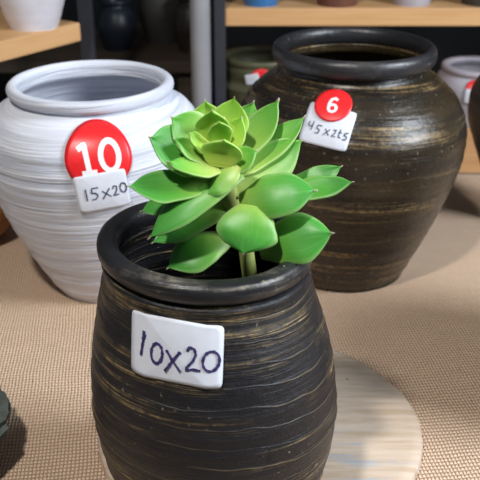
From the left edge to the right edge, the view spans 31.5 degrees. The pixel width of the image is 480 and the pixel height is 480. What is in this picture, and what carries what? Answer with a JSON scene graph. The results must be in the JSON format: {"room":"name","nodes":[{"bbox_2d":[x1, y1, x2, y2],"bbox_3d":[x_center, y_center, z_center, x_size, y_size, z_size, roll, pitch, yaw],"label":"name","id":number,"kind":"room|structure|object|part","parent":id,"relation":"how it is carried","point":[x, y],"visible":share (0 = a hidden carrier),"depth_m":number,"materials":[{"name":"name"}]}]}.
{"room":"pottery shop","nodes":[
{"label":"pottery shop","id":0,"kind":"room"},
{"bbox_2d":[0,0,479,105],"bbox_3d":[0.000,-1.674,3.245,6.000,2.800,0.100,0,26,0],"label":"wall","id":1,"kind":"structure","parent":0,"point":[449,41],"depth_m":3.58,"materials":[{"name":"black"}]},
{"bbox_3d":[0.000,0.506,2.027,6.000,0.050,5.200,0,26,0],"label":"floor","id":2,"kind":"structure","parent":0,"visible":0},
{"bbox_2d":[0,10,80,61],"bbox_3d":[-0.547,-0.235,1.563,0.290,1.683,0.450,17,31,31],"label":"storage rack","id":3,"kind":"object","parent":2,"relation":"on","point":[13,44],"visible":0.3,"depth_m":1.52,"materials":[{"name":"brown wood"}]},
{"bbox_2d":[0,0,63,31],"bbox_3d":[-0.378,-0.460,1.528,0.152,0.152,0.152,0,26,0],"label":"ceramic planter","id":4,"kind":"object","parent":3,"relation":"on","point":[20,15],"visible":1,"depth_m":1.51,"materials":[{"name":"ceramic"}]},
{"bbox_2d":[76,0,96,59],"bbox_3d":[-0.315,-0.351,1.787,0.080,1.700,0.080,0,26,0],"label":"metal post","id":5,"kind":"object","parent":2,"relation":"on","point":[84,7],"visible":0.02,"depth_m":1.74,"materials":[{"name":"metal"}]},
{"bbox_2d":[0,23,191,103],"bbox_3d":[-0.425,-0.248,2.660,0.650,0.750,0.500,0,26,0],"label":"shelf","id":6,"kind":"object","parent":2,"relation":"on","point":[169,57],"visible":0.08,"depth_m":2.32,"materials":[{"name":"brown wood"}]},
{"bbox_2d":[96,0,136,51],"bbox_3d":[-0.345,-0.603,2.376,0.113,0.139,0.113,0,26,0],"label":"vase","id":7,"kind":"object","parent":6,"relation":"on","point":[116,24],"visible":1,"depth_m":2.34,"materials":[{"name":"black ceramic"}]},
{"bbox_2d":[138,0,179,44],"bbox_3d":[-0.228,-0.671,2.443,0.129,0.204,0.129,-6,27,-12],"label":"vase","id":8,"kind":"object","parent":6,"relation":"on","point":[156,16],"visible":0.87,"depth_m":2.41,"materials":[{"name":"black ceramic"}]},
{"bbox_2d":[173,0,190,52],"bbox_3d":[-0.135,-0.602,2.354,0.101,0.156,0.101,0,26,0],"label":"vase","id":9,"kind":"object","parent":6,"relation":"on","point":[181,19],"visible":0.5,"depth_m":2.32,"materials":[{"name":"black ceramic"}]},
{"bbox_3d":[-0.150,-0.147,2.487,0.040,0.720,0.040,0,26,0],"label":"leg","id":10,"kind":"part","parent":6,"relation":"part of","materials":[{"name":"black"}]},
{"bbox_2d":[190,0,210,108],"bbox_3d":[-0.083,-0.402,1.795,0.110,1.884,0.110,0,26,0],"label":"metal pipe","id":11,"kind":"object","parent":2,"relation":"on","point":[199,9],"visible":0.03,"depth_m":1.78,"materials":[{"name":"grey metal"}]},
{"bbox_2d":[214,0,479,106],"bbox_3d":[0.484,-0.427,2.057,1.079,1.600,0.472,0,26,0],"label":"storage rack","id":12,"kind":"object","parent":2,"relation":"on","point":[227,13],"visible":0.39,"depth_m":1.83,"materials":[{"name":"brown wood"}]},
{"bbox_3d":[-0.043,-0.341,1.881,0.024,1.600,0.020,0,26,0],"label":"post","id":13,"kind":"part","parent":12,"relation":"part of","materials":[{"name":"metal"}]},
{"bbox_3d":[-0.043,-0.526,2.260,0.024,1.600,0.020,0,26,0],"label":"post","id":14,"kind":"part","parent":12,"relation":"part of","materials":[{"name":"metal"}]},
{"bbox_2d":[226,45,290,103],"bbox_3d":[0.045,-0.358,1.989,0.199,0.158,0.199,20,32,35],"label":"ceramic jar","id":15,"kind":"object","parent":12,"relation":"on","point":[246,64],"visible":0.37,"depth_m":1.92,"materials":[{"name":"green ceramic"}]},
{"bbox_2d":[243,0,277,6],"bbox_3d":[0.045,-0.562,1.837,0.108,0.103,0.108,0,26,0],"label":"flower pot","id":16,"kind":"object","parent":12,"relation":"on","point":[252,3],"visible":1,"depth_m":1.83,"materials":[{"name":"blue ceramic"}]},
{"bbox_2d":[317,0,356,7],"bbox_3d":[0.212,-0.562,1.837,0.124,0.103,0.124,0,26,0],"label":"flower pot","id":17,"kind":"object","parent":12,"relation":"on","point":[326,3],"visible":1,"depth_m":1.82,"materials":[{"name":"brown ceramic"}]},
{"bbox_2d":[225,0,479,25],"bbox_3d":[0.472,-0.566,2.005,1.055,0.038,0.400,0,26,0],"label":"shelf","id":18,"kind":"object","parent":12,"relation":"attached to","point":[286,12],"depth_m":1.83,"materials":[{"name":"brown wood"}]},
{"bbox_2d":[392,0,430,6],"bbox_3d":[0.375,-0.565,1.844,0.120,0.103,0.120,0,26,0],"label":"flower pot","id":19,"kind":"object","parent":12,"relation":"on","point":[408,3],"visible":1,"depth_m":1.83,"materials":[{"name":"grey ceramic"}]},
{"bbox_2d":[437,56,479,127],"bbox_3d":[0.545,-0.337,1.965,0.193,0.141,0.195,0,26,0],"label":"ceramic jar","id":20,"kind":"object","parent":12,"relation":"on","point":[460,73],"visible":0.57,"depth_m":1.90,"materials":[{"name":"grey ceramic"}]},
{"bbox_2d":[461,0,479,6],"bbox_3d":[0.535,-0.553,1.850,0.142,0.074,0.142,0,26,0],"label":"flower pot","id":21,"kind":"object","parent":12,"relation":"on","point":[476,3],"visible":1,"depth_m":1.83,"materials":[{"name":"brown ceramic"}]},
{"bbox_2d":[458,128,479,172],"bbox_3d":[0.225,0.409,1.312,1.850,0.750,1.400,0,26,0],"label":"display table","id":22,"kind":"object","parent":2,"relation":"on","point":[470,164],"visible":0.14,"depth_m":1.61,"materials":[{"name":"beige wood"}]},
{"bbox_2d":[0,173,479,479],"bbox_3d":[0.220,0.126,1.033,1.820,0.004,1.127,0,26,0],"label":"burlap cloth","id":23,"kind":"object","parent":22,"relation":"on","point":[420,331],"visible":0.23,"depth_m":1.03,"materials":[{"name":"beige fabric"}]},
{"bbox_2d":[0,388,10,439],"bbox_3d":[-0.301,0.192,0.820,0.164,0.063,0.163,0,26,0],"label":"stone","id":24,"kind":"object","parent":23,"relation":"on","point":[5,405],"visible":1,"depth_m":0.82,"materials":[{"name":"grey stone"}]},
{"bbox_2d":[0,207,10,235],"bbox_3d":[-0.420,-0.051,1.272,0.187,0.104,0.188,8,27,15],"label":"clay bowl","id":25,"kind":"object","parent":23,"relation":"on","point":[4,222],"visible":0.13,"depth_m":1.24,"materials":[{"name":"ceramic"}]},
{"bbox_2d":[0,60,194,302],"bbox_3d":[-0.184,-0.070,1.106,0.278,0.283,0.281,0,26,0],"label":"ceramic planter","id":26,"kind":"object","parent":23,"relation":"on","point":[74,134],"visible":0.8,"depth_m":0.98,"materials":[{"name":"white ceramic"}]},
{"bbox_2d":[98,350,422,479],"bbox_3d":[0.021,0.193,0.877,0.331,0.012,0.329,0,26,0],"label":"round board","id":27,"kind":"object","parent":23,"relation":"on","point":[377,435],"visible":0.11,"depth_m":0.86,"materials":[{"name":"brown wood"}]},
{"bbox_2d":[91,201,336,479],"bbox_3d":[-0.021,0.115,0.712,0.205,0.272,0.205,11,28,22],"label":"ceramic planter","id":28,"kind":"object","parent":27,"relation":"on","point":[192,379],"visible":0.82,"depth_m":0.62,"materials":[{"name":"black ceramic"}]},
{"bbox_2d":[186,276,233,279],"bbox_3d":[-0.025,0.064,0.688,0.149,0.009,0.149,0,26,0],"label":"potting soil","id":29,"kind":"object","parent":28,"relation":"in","point":[199,277],"visible":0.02,"depth_m":0.75,"materials":[{"name":"black soil"}]},
{"bbox_2d":[126,96,354,276],"bbox_3d":[0.002,-0.014,0.645,0.167,0.181,0.088,0,26,0],"label":"succulent","id":30,"kind":"object","parent":29,"relation":"in","point":[230,165],"visible":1,"depth_m":0.62,"materials":[{"name":"green plant"}]},
{"bbox_3d":[-0.004,-0.012,0.651,0.036,0.172,0.019,0,26,0],"label":"stem","id":31,"kind":"part","parent":30,"relation":"part of","materials":[{"name":"green plant"}]},
{"bbox_2d":[240,26,466,292],"bbox_3d":[0.145,-0.108,1.149,0.309,0.316,0.309,0,26,0],"label":"ceramic jar","id":32,"kind":"object","parent":23,"relation":"on","point":[376,108],"visible":0.8,"depth_m":1.03,"materials":[{"name":"brown ceramic"}]},
{"bbox_2d":[468,75,479,161],"bbox_3d":[0.441,-0.158,1.308,0.186,0.265,0.185,-4,26,-8],"label":"ceramic jar","id":33,"kind":"object","parent":23,"relation":"on","point":[474,97],"visible":1,"depth_m":1.28,"materials":[{"name":"black ceramic"}]}
]}

